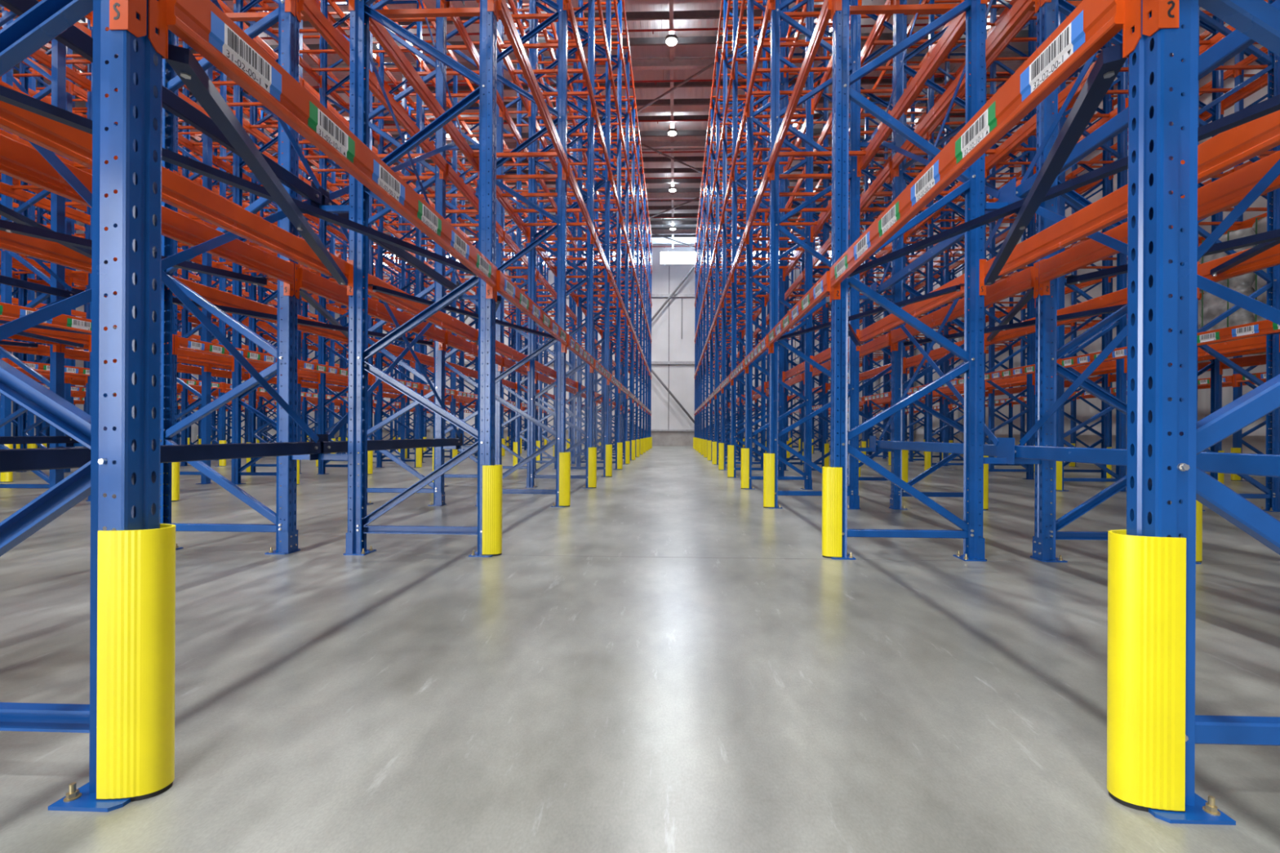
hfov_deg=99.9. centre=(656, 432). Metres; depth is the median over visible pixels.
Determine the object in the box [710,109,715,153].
beam
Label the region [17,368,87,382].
beam
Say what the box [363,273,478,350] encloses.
beam
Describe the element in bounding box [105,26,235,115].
beam
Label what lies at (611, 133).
support bar
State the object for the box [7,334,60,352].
beam
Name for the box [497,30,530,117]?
beam
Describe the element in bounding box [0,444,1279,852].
floor
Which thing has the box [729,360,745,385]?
beam
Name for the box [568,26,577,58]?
beam
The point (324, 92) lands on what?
frame
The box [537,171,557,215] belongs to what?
beam
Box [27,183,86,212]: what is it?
beam
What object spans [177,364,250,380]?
beam
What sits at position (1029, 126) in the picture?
beam
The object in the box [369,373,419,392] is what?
beam
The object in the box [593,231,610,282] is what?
beam
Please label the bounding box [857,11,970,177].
beam
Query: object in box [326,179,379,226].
beam
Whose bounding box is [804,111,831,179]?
beam
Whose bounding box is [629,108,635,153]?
beam
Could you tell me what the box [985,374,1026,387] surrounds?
beam
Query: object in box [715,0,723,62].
beam
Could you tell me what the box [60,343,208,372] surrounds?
beam
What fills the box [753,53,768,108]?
beam
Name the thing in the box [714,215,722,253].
beam
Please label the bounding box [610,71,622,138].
beam
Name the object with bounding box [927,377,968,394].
beam
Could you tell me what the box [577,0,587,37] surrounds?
beam
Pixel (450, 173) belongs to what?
beam
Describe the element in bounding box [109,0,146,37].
beam
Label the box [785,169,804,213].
beam
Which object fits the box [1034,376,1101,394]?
beam
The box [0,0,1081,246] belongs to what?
ceiling
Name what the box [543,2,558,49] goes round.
beam
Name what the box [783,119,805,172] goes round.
beam
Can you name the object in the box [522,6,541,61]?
beam
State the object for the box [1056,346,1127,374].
beam
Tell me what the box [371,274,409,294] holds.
beam
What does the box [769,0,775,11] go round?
beam
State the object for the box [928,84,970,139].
beam
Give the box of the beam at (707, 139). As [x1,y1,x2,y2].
[706,106,711,145]
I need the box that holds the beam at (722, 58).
[715,53,723,113]
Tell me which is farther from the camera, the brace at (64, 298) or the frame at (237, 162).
the frame at (237, 162)
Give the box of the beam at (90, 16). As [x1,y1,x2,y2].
[84,10,93,26]
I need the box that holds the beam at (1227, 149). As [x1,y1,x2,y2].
[979,110,1279,295]
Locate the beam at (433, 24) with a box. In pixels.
[421,0,457,61]
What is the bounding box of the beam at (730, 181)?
[721,173,732,223]
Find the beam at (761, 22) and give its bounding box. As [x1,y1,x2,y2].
[753,13,762,57]
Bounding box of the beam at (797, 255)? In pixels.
[782,246,804,280]
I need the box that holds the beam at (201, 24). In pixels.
[148,0,496,299]
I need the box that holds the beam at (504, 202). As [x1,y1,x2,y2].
[496,185,530,243]
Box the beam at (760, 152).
[752,151,762,180]
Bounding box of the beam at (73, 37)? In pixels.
[0,0,321,204]
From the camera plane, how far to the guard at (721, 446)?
14.52 m
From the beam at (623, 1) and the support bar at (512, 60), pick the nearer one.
the support bar at (512, 60)
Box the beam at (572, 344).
[565,332,594,373]
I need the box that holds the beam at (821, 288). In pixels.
[767,271,832,352]
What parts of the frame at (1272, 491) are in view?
plate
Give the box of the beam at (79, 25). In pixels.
[73,21,209,117]
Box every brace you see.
[0,199,311,341]
[0,204,107,264]
[0,219,268,285]
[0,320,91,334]
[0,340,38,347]
[0,392,69,436]
[5,71,31,96]
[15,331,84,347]
[27,140,319,443]
[31,257,72,291]
[35,297,66,309]
[165,44,347,285]
[167,297,434,345]
[210,0,319,189]
[299,288,348,338]
[328,142,456,199]
[328,302,451,441]
[333,213,460,439]
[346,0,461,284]
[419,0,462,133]
[445,346,524,444]
[471,295,501,345]
[610,35,757,126]
[611,128,722,182]
[628,264,695,349]
[628,341,694,423]
[629,190,715,226]
[630,226,695,248]
[775,284,964,342]
[826,296,865,346]
[846,93,1279,278]
[879,217,1004,439]
[880,0,993,284]
[880,140,999,198]
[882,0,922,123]
[886,310,999,446]
[902,295,1172,346]
[984,43,1127,285]
[986,287,1033,342]
[1012,195,1279,324]
[1019,159,1279,445]
[1020,50,1098,182]
[1210,239,1279,276]
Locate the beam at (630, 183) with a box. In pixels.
[628,176,635,213]
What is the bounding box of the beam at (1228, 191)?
[1039,150,1279,295]
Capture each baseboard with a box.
[300,427,862,446]
[878,434,1269,476]
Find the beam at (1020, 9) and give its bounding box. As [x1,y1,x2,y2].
[893,0,1039,177]
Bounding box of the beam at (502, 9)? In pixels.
[495,0,568,180]
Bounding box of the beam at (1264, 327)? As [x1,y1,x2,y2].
[1196,320,1279,346]
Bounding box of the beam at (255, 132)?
[242,118,321,186]
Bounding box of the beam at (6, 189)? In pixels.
[0,181,107,231]
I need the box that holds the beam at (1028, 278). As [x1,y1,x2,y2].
[892,261,1039,351]
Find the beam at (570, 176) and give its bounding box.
[566,164,595,244]
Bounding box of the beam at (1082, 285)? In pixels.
[1035,278,1102,303]
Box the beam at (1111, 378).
[1107,361,1210,386]
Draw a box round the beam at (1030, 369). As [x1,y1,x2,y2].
[984,364,1035,381]
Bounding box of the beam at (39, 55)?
[0,26,108,97]
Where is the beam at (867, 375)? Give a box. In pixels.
[858,363,891,381]
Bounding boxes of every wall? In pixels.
[11,184,277,447]
[308,243,862,430]
[872,7,1273,435]
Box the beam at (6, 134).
[0,128,92,174]
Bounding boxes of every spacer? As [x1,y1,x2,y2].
[57,435,84,446]
[66,287,89,305]
[291,434,347,460]
[301,180,349,213]
[442,433,470,449]
[443,281,478,301]
[445,0,475,5]
[446,144,479,150]
[857,126,894,147]
[857,280,893,301]
[858,435,893,451]
[980,177,1041,210]
[983,437,1041,464]
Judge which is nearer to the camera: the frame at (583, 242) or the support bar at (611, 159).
the support bar at (611, 159)
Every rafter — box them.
[13,50,1028,80]
[49,75,1009,97]
[81,95,987,114]
[168,112,964,125]
[181,136,951,154]
[190,126,957,142]
[217,154,926,167]
[242,190,891,202]
[336,228,862,237]
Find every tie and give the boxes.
[0,275,75,297]
[0,435,75,444]
[0,441,320,472]
[322,195,457,290]
[323,438,460,453]
[875,440,996,456]
[876,200,998,294]
[1014,444,1279,477]
[1015,0,1279,198]
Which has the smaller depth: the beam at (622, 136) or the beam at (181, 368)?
the beam at (181, 368)
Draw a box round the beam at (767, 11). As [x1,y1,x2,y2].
[745,0,771,117]
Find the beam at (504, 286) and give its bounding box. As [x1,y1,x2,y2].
[493,265,567,352]
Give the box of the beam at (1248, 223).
[1223,212,1266,234]
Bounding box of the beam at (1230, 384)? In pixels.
[1197,380,1266,389]
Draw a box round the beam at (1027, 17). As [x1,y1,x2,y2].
[986,10,1035,69]
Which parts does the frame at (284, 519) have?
plate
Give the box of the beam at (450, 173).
[444,161,502,243]
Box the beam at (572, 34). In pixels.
[569,21,579,58]
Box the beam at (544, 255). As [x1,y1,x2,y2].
[535,245,556,276]
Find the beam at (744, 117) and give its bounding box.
[730,106,746,181]
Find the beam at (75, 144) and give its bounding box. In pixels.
[0,81,353,295]
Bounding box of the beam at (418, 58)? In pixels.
[376,0,421,67]
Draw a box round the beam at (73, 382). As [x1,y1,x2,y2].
[27,375,85,386]
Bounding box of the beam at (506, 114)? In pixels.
[502,106,537,181]
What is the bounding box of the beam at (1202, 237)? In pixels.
[1108,236,1205,282]
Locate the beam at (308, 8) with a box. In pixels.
[295,0,445,179]
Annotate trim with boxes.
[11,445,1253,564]
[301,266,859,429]
[310,293,862,364]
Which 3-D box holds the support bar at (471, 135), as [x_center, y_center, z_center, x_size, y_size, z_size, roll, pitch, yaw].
[-3.350,-5.927,10.716,1.162,0.042,0.044,0,0,2]
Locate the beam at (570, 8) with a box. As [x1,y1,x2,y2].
[567,0,595,117]
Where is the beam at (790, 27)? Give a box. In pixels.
[786,0,799,47]
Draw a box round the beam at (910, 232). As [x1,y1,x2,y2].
[903,181,963,243]
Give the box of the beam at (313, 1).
[311,0,349,44]
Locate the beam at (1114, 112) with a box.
[1033,106,1117,174]
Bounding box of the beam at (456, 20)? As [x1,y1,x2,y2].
[445,0,503,117]
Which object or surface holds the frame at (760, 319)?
on the floor
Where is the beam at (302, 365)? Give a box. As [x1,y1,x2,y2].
[297,358,369,385]
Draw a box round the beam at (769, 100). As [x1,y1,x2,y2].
[767,60,780,111]
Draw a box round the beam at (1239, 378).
[1235,372,1271,386]
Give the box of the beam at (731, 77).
[721,71,732,139]
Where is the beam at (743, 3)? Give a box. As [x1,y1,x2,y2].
[731,0,745,80]
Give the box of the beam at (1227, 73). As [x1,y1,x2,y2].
[1199,63,1236,96]
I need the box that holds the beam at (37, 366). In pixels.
[8,358,89,376]
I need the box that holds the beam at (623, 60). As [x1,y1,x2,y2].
[622,53,630,113]
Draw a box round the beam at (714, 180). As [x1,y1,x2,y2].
[709,174,715,213]
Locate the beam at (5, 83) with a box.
[0,80,174,172]
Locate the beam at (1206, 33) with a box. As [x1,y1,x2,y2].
[1199,21,1225,39]
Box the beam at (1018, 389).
[985,386,1026,396]
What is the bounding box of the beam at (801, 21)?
[783,3,806,78]
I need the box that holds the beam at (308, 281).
[294,262,444,350]
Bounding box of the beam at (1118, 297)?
[983,287,1172,353]
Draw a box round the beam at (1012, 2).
[986,0,1017,37]
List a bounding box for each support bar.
[10,185,42,189]
[65,201,84,205]
[66,58,91,63]
[73,163,88,168]
[177,125,195,128]
[177,243,188,245]
[189,215,199,219]
[195,57,204,61]
[212,80,237,85]
[224,11,306,21]
[226,102,264,106]
[248,242,259,245]
[249,124,278,128]
[250,6,278,11]
[272,28,318,33]
[274,140,311,144]
[298,48,335,53]
[298,155,329,158]
[375,7,479,17]
[376,153,430,159]
[388,16,452,22]
[399,44,467,50]
[399,175,448,180]
[417,70,479,75]
[418,193,464,198]
[432,93,470,97]
[445,209,478,213]
[450,223,478,226]
[451,116,505,120]
[461,19,515,23]
[466,133,515,137]
[466,238,478,240]
[472,40,511,44]
[472,149,522,152]
[473,151,558,157]
[477,248,512,251]
[496,173,557,179]
[498,13,569,19]
[502,42,577,48]
[502,163,528,166]
[502,178,528,181]
[502,189,544,192]
[502,192,574,197]
[503,59,518,63]
[503,96,545,99]
[505,266,528,269]
[506,275,528,278]
[508,110,539,113]
[508,200,550,202]
[509,8,544,12]
[513,208,581,213]
[514,68,583,74]
[514,282,542,284]
[515,26,551,29]
[515,123,545,126]
[520,288,548,291]
[523,222,586,226]
[526,294,553,297]
[528,91,589,96]
[535,237,586,240]
[536,115,586,119]
[541,248,597,251]
[542,17,599,22]
[542,132,599,136]
[548,257,601,260]
[549,38,604,43]
[549,147,603,151]
[554,266,604,268]
[555,57,607,62]
[555,162,606,165]
[566,188,613,191]
[566,275,604,278]
[566,282,612,284]
[567,79,605,83]
[567,94,613,98]
[567,177,604,180]
[571,109,616,112]
[571,199,615,201]
[573,6,614,10]
[573,288,614,291]
[575,294,617,297]
[576,122,618,125]
[577,24,617,28]
[582,1,617,4]
[582,137,617,140]
[582,219,613,221]
[583,301,616,302]
[584,226,622,229]
[585,306,616,307]
[586,41,619,44]
[593,311,623,312]
[593,315,625,316]
[594,73,623,76]
[594,86,626,89]
[594,158,625,160]
[594,168,626,170]
[594,208,617,211]
[595,32,626,35]
[595,62,626,65]
[595,98,627,101]
[595,255,629,257]
[596,320,624,321]
[596,323,624,324]
[597,234,624,236]
[598,194,631,196]
[599,85,632,87]
[600,241,626,243]
[602,46,627,48]
[603,17,624,20]
[603,248,625,251]
[610,132,631,134]
[713,84,746,87]
[713,194,746,196]
[713,260,746,262]
[717,97,755,101]
[717,168,746,169]
[717,315,754,316]
[718,45,755,48]
[719,31,754,35]
[719,85,757,88]
[719,158,757,160]
[719,234,757,236]
[719,311,756,312]
[719,320,745,321]
[719,323,745,324]
[720,62,746,64]
[720,72,761,75]
[720,226,758,229]
[720,306,757,308]
[724,40,768,44]
[724,121,768,124]
[724,208,761,211]
[724,294,768,297]
[726,301,760,303]
[727,0,763,4]
[727,23,762,27]
[727,108,769,111]
[727,136,762,139]
[727,199,769,201]
[727,288,764,291]
[729,5,765,9]
[729,94,770,97]
[729,188,769,191]
[729,282,768,284]
[730,218,761,221]
[735,57,788,61]
[735,161,787,164]
[736,266,787,268]
[737,78,770,81]
[737,275,769,278]
[738,37,794,41]
[738,147,792,151]
[738,177,762,180]
[738,257,793,260]
[742,16,800,20]
[742,131,794,135]
[742,247,799,250]
[751,89,812,94]
[751,222,817,226]
[752,236,805,239]
[753,114,805,118]
[756,66,827,72]
[756,208,826,212]
[762,40,832,47]
[763,191,831,196]
[768,11,850,17]
[777,151,866,156]
[779,173,831,178]
[788,40,831,41]
[788,294,829,297]
[790,120,826,124]
[792,198,831,200]
[795,107,831,111]
[798,187,826,190]
[799,4,822,8]
[800,93,831,96]
[802,22,832,26]
[813,160,831,164]
[813,266,830,268]
[813,275,822,277]
[814,55,850,59]
[822,35,868,39]
[823,146,866,150]
[826,130,874,134]
[829,13,879,18]
[848,112,889,116]
[848,221,873,225]
[849,3,959,14]
[860,88,906,93]
[860,207,928,211]
[861,65,921,71]
[872,39,939,44]
[873,191,947,195]
[887,12,946,15]
[889,172,919,177]
[911,149,995,155]
[995,56,1029,60]
[996,161,1031,164]
[1011,37,1036,41]
[1013,147,1035,151]
[1029,0,1082,10]
[1030,15,1067,19]
[1065,113,1110,117]
[1079,237,1090,240]
[1106,89,1128,93]
[1119,66,1128,71]
[1198,221,1241,225]
[1199,40,1210,44]
[1199,88,1242,92]
[1201,10,1213,15]
[1210,173,1230,177]
[1214,64,1267,70]
[1222,207,1272,211]
[1257,151,1277,155]
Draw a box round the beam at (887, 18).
[862,15,890,66]
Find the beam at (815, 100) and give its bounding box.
[811,15,850,115]
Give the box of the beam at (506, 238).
[502,229,537,280]
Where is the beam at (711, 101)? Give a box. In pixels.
[710,57,716,108]
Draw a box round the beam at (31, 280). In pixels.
[27,277,106,297]
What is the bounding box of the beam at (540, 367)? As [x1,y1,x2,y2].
[534,360,556,379]
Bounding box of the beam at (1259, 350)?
[1171,347,1266,364]
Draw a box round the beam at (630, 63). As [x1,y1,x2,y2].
[629,56,635,108]
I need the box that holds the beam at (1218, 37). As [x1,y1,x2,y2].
[1125,0,1273,107]
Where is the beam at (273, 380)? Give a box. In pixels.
[266,377,318,392]
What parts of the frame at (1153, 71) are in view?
plate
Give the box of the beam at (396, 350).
[368,337,434,367]
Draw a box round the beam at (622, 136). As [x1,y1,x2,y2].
[621,131,630,182]
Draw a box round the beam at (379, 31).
[364,5,479,179]
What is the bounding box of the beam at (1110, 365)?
[1032,360,1115,385]
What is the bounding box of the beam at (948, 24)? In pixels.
[928,0,964,54]
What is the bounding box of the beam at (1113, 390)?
[1071,386,1127,399]
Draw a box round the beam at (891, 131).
[861,128,892,173]
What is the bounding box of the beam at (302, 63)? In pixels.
[243,0,321,87]
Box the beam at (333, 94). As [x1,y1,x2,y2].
[327,84,379,144]
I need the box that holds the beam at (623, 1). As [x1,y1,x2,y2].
[622,0,630,62]
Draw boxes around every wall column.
[429,246,434,439]
[522,248,524,441]
[712,257,715,440]
[873,251,879,439]
[908,215,915,441]
[958,197,964,454]
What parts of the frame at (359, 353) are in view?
plate, plate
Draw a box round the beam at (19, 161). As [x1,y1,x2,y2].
[0,133,293,296]
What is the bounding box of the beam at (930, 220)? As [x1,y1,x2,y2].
[928,199,954,224]
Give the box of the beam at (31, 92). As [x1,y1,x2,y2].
[28,88,79,115]
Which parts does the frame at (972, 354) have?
plate, plate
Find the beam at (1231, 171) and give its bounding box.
[1201,166,1235,185]
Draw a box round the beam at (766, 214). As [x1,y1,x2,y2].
[764,206,769,222]
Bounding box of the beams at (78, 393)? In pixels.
[0,0,1279,416]
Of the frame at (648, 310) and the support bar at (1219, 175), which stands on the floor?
the frame at (648, 310)
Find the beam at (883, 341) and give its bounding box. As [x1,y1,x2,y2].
[848,329,893,362]
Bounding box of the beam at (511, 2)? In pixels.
[507,0,538,80]
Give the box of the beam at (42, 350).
[0,339,116,363]
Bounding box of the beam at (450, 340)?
[444,329,502,371]
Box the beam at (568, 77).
[567,73,577,113]
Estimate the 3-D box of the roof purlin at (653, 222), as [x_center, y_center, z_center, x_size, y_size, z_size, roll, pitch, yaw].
[-6.489,-14.211,36.480,44.250,0.240,0.080,0,0,2]
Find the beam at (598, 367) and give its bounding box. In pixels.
[592,359,610,384]
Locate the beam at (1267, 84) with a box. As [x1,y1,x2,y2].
[1223,84,1267,110]
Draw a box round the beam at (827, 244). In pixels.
[804,234,831,276]
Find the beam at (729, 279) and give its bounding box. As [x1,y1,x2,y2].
[720,272,731,307]
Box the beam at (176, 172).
[175,171,277,226]
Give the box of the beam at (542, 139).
[535,120,557,173]
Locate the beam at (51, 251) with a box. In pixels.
[0,230,117,273]
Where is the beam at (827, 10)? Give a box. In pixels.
[768,0,833,180]
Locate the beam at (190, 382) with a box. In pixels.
[177,377,223,392]
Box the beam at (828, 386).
[825,377,848,393]
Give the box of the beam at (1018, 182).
[987,179,1021,202]
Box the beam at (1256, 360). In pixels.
[1219,353,1271,374]
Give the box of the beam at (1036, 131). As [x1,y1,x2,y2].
[986,130,1036,172]
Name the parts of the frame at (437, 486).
plate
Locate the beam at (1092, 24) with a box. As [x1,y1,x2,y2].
[830,0,1141,300]
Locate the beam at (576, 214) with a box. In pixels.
[566,188,578,222]
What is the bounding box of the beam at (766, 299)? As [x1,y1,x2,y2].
[764,293,768,306]
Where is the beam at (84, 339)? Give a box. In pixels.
[0,318,91,351]
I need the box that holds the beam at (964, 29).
[904,26,965,115]
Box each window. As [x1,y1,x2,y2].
[373,253,411,266]
[583,250,639,262]
[660,250,710,264]
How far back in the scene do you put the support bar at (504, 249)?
10.68 m
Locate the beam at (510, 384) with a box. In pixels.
[502,378,517,392]
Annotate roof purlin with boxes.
[195,145,941,155]
[217,177,862,187]
[229,164,925,177]
[229,186,862,196]
[266,203,884,213]
[267,197,891,205]
[314,226,862,231]
[338,233,849,238]
[373,218,875,226]
[383,211,882,219]
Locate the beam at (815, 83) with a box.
[813,65,823,87]
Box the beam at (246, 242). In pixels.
[244,240,320,275]
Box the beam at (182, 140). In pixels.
[177,133,251,182]
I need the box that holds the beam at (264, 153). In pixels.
[253,142,300,178]
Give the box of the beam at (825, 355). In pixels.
[809,337,848,371]
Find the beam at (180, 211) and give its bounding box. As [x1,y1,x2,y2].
[177,208,217,229]
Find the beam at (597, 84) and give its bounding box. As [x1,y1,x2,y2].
[595,71,604,105]
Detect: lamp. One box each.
[665,32,677,45]
[666,126,676,135]
[668,186,676,191]
[669,225,675,230]
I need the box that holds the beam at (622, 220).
[621,215,629,253]
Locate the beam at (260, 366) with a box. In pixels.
[241,360,320,383]
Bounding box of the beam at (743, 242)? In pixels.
[730,231,746,282]
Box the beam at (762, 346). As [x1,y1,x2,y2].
[743,334,768,373]
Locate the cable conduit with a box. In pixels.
[681,297,682,338]
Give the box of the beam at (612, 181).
[610,171,622,223]
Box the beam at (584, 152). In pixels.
[582,145,586,165]
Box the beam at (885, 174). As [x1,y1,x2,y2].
[848,157,893,225]
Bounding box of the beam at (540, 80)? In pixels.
[537,76,557,128]
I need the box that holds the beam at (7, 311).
[0,302,173,354]
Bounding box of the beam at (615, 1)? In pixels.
[613,0,622,60]
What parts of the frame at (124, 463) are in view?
plate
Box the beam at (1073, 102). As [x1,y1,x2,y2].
[1035,98,1076,132]
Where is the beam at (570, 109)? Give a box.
[567,98,579,137]
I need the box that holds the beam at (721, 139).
[715,133,722,181]
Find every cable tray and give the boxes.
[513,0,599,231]
[669,0,674,248]
[789,27,832,139]
[817,1,1009,247]
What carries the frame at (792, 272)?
on the floor
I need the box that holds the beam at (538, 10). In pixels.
[536,0,558,75]
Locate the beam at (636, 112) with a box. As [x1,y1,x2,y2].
[635,104,639,145]
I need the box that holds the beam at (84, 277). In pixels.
[0,250,88,284]
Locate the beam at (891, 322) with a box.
[856,273,969,351]
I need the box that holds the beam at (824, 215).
[810,179,849,242]
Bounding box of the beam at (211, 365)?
[208,363,299,383]
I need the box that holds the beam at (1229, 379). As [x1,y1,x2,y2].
[1197,373,1235,386]
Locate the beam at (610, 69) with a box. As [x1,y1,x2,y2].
[596,0,612,79]
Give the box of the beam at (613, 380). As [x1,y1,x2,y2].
[608,373,621,392]
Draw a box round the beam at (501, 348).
[495,340,529,370]
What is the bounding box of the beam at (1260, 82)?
[1221,72,1273,114]
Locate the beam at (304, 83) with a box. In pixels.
[301,77,349,129]
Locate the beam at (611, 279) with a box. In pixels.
[609,271,621,307]
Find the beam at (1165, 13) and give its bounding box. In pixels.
[1142,0,1178,35]
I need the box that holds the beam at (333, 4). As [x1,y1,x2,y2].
[327,0,379,66]
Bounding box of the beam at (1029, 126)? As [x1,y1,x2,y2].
[984,44,1114,177]
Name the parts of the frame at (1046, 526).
plate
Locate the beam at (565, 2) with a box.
[563,0,568,11]
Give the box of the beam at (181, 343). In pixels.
[173,334,276,364]
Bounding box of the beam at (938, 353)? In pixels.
[902,340,964,373]
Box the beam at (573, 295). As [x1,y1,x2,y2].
[566,284,578,306]
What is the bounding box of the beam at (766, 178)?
[744,164,770,244]
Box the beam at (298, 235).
[297,235,346,262]
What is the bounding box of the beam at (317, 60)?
[258,0,319,67]
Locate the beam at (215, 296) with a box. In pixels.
[164,275,348,343]
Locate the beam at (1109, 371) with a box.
[1064,368,1115,379]
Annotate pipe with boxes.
[48,19,1053,43]
[84,69,1011,91]
[177,114,964,126]
[217,176,762,183]
[274,148,891,157]
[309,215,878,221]
[337,244,710,248]
[432,197,822,203]
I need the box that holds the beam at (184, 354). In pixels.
[177,348,234,371]
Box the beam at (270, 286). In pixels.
[260,281,319,303]
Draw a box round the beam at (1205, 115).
[1108,106,1212,179]
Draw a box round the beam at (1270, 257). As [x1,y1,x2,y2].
[1196,243,1279,298]
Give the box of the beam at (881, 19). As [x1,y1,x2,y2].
[860,0,893,67]
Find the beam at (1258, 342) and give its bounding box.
[1124,335,1271,373]
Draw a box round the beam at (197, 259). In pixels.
[177,247,250,285]
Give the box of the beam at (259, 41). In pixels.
[217,0,301,84]
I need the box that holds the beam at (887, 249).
[859,241,894,277]
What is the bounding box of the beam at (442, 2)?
[440,0,445,8]
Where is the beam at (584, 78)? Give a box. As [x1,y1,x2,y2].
[582,73,587,91]
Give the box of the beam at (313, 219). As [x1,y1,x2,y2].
[257,182,319,227]
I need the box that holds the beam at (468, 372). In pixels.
[444,360,477,378]
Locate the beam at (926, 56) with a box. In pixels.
[892,50,928,106]
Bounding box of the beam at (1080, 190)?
[1035,178,1102,222]
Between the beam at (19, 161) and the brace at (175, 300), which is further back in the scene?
the brace at (175, 300)
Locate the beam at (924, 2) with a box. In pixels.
[892,0,929,58]
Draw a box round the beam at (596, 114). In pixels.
[594,106,611,181]
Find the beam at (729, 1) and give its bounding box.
[722,0,730,59]
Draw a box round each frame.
[0,0,162,812]
[0,6,13,482]
[0,9,35,445]
[0,10,66,488]
[12,196,46,448]
[17,46,72,472]
[35,66,75,448]
[45,197,75,448]
[83,211,85,447]
[84,75,118,447]
[85,18,91,447]
[85,26,178,501]
[160,0,300,554]
[176,65,213,484]
[176,124,190,439]
[176,155,201,444]
[177,247,181,444]
[180,0,226,466]
[188,259,212,444]
[200,65,233,444]
[211,147,232,444]
[216,278,218,441]
[224,186,249,443]
[226,265,244,444]
[231,0,299,484]
[248,0,302,474]
[256,100,281,442]
[257,109,282,457]
[257,208,282,442]
[262,208,277,441]
[265,281,275,440]
[266,303,276,441]
[301,106,335,453]
[301,197,318,439]
[301,300,315,441]
[301,302,308,425]
[306,144,331,441]
[317,0,350,461]
[317,0,373,475]
[325,228,347,439]
[339,171,348,440]
[342,172,349,453]
[343,0,497,557]
[358,0,446,506]
[370,62,406,459]
[373,210,394,451]
[373,250,391,439]
[374,171,401,453]
[375,0,422,467]
[394,215,415,449]
[404,226,426,436]
[405,106,435,458]
[420,58,457,462]
[425,235,446,439]
[426,246,435,438]
[435,16,503,487]
[444,143,465,453]
[445,255,458,431]
[445,266,450,426]
[449,106,479,458]
[458,170,475,453]
[463,302,475,444]
[474,141,505,456]
[475,0,567,506]
[502,3,537,475]
[503,171,521,450]
[503,214,516,447]
[507,231,528,448]
[510,202,528,451]
[515,0,558,469]
[520,244,538,444]
[523,213,546,450]
[525,0,595,488]
[536,230,555,446]
[537,53,577,463]
[546,251,554,444]
[565,0,611,477]
[565,100,587,460]
[568,140,599,457]
[576,0,622,469]
[581,167,601,450]
[587,193,601,448]
[592,51,629,464]
[597,212,616,451]
[600,99,635,460]
[608,137,639,457]
[612,230,622,446]
[612,244,625,445]
[615,166,643,451]
[621,191,645,453]
[627,211,648,451]
[629,228,649,440]
[633,243,652,448]
[694,243,714,437]
[695,228,715,438]
[697,211,720,439]
[699,191,722,440]
[702,166,729,455]
[705,137,732,457]
[709,99,743,461]
[714,50,754,465]
[720,0,767,470]
[720,247,739,446]
[725,230,745,447]
[728,211,745,448]
[730,0,786,477]
[736,191,755,448]
[738,168,762,452]
[744,0,813,489]
[751,138,767,453]
[754,101,789,461]
[766,50,804,465]
[768,0,861,509]
[783,0,828,471]
[788,244,800,446]
[790,228,800,448]
[800,213,822,452]
[803,17,858,478]
[811,200,831,453]
[813,244,819,446]
[817,229,831,448]
[826,168,849,451]
[830,0,986,561]
[847,0,906,480]
[847,138,873,455]
[847,191,870,453]
[862,101,892,457]
[862,168,890,455]
[872,262,891,439]
[882,137,915,458]
[888,0,986,510]
[888,263,907,437]
[890,52,928,466]
[905,211,925,453]
[908,101,944,462]
[924,208,951,454]
[926,0,970,471]
[942,53,965,466]
[950,180,964,443]
[984,0,1035,479]
[984,137,1013,444]
[988,0,1036,468]
[1020,115,1053,445]
[1030,0,1201,564]
[1051,40,1111,478]
[1056,0,1128,491]
[1069,50,1113,466]
[1126,0,1279,825]
[1170,15,1223,479]
[1196,0,1279,511]
[1231,48,1272,481]
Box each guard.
[0,444,13,481]
[16,444,23,471]
[26,444,35,448]
[96,523,175,801]
[171,462,179,500]
[218,440,226,466]
[246,442,250,471]
[297,459,299,484]
[367,450,373,474]
[404,448,407,457]
[415,448,422,466]
[422,436,426,451]
[432,447,433,482]
[452,448,457,457]
[481,464,502,555]
[502,438,505,456]
[512,441,517,466]
[520,438,521,453]
[536,440,540,463]
[559,452,570,506]
[566,439,569,452]
[588,447,596,488]
[605,444,612,476]
[617,442,622,469]
[625,440,630,463]
[631,440,635,460]
[635,439,639,457]
[640,438,643,454]
[643,438,645,452]
[645,437,648,450]
[648,437,650,449]
[694,437,697,449]
[696,438,697,451]
[697,438,701,453]
[700,439,703,454]
[703,440,706,457]
[707,440,711,460]
[711,441,716,464]
[718,443,724,470]
[727,444,733,477]
[740,448,749,488]
[763,453,774,507]
[786,440,790,461]
[798,438,800,451]
[822,466,842,558]
[824,443,829,466]
[858,445,860,476]
[861,441,866,455]
[888,451,891,465]
[902,449,908,482]
[924,451,930,471]
[983,455,988,510]
[1051,461,1062,489]
[1068,443,1075,466]
[1106,447,1111,478]
[1106,529,1186,812]
[1179,500,1202,562]
[1217,450,1224,484]
[1231,447,1240,480]
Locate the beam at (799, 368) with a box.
[782,361,804,382]

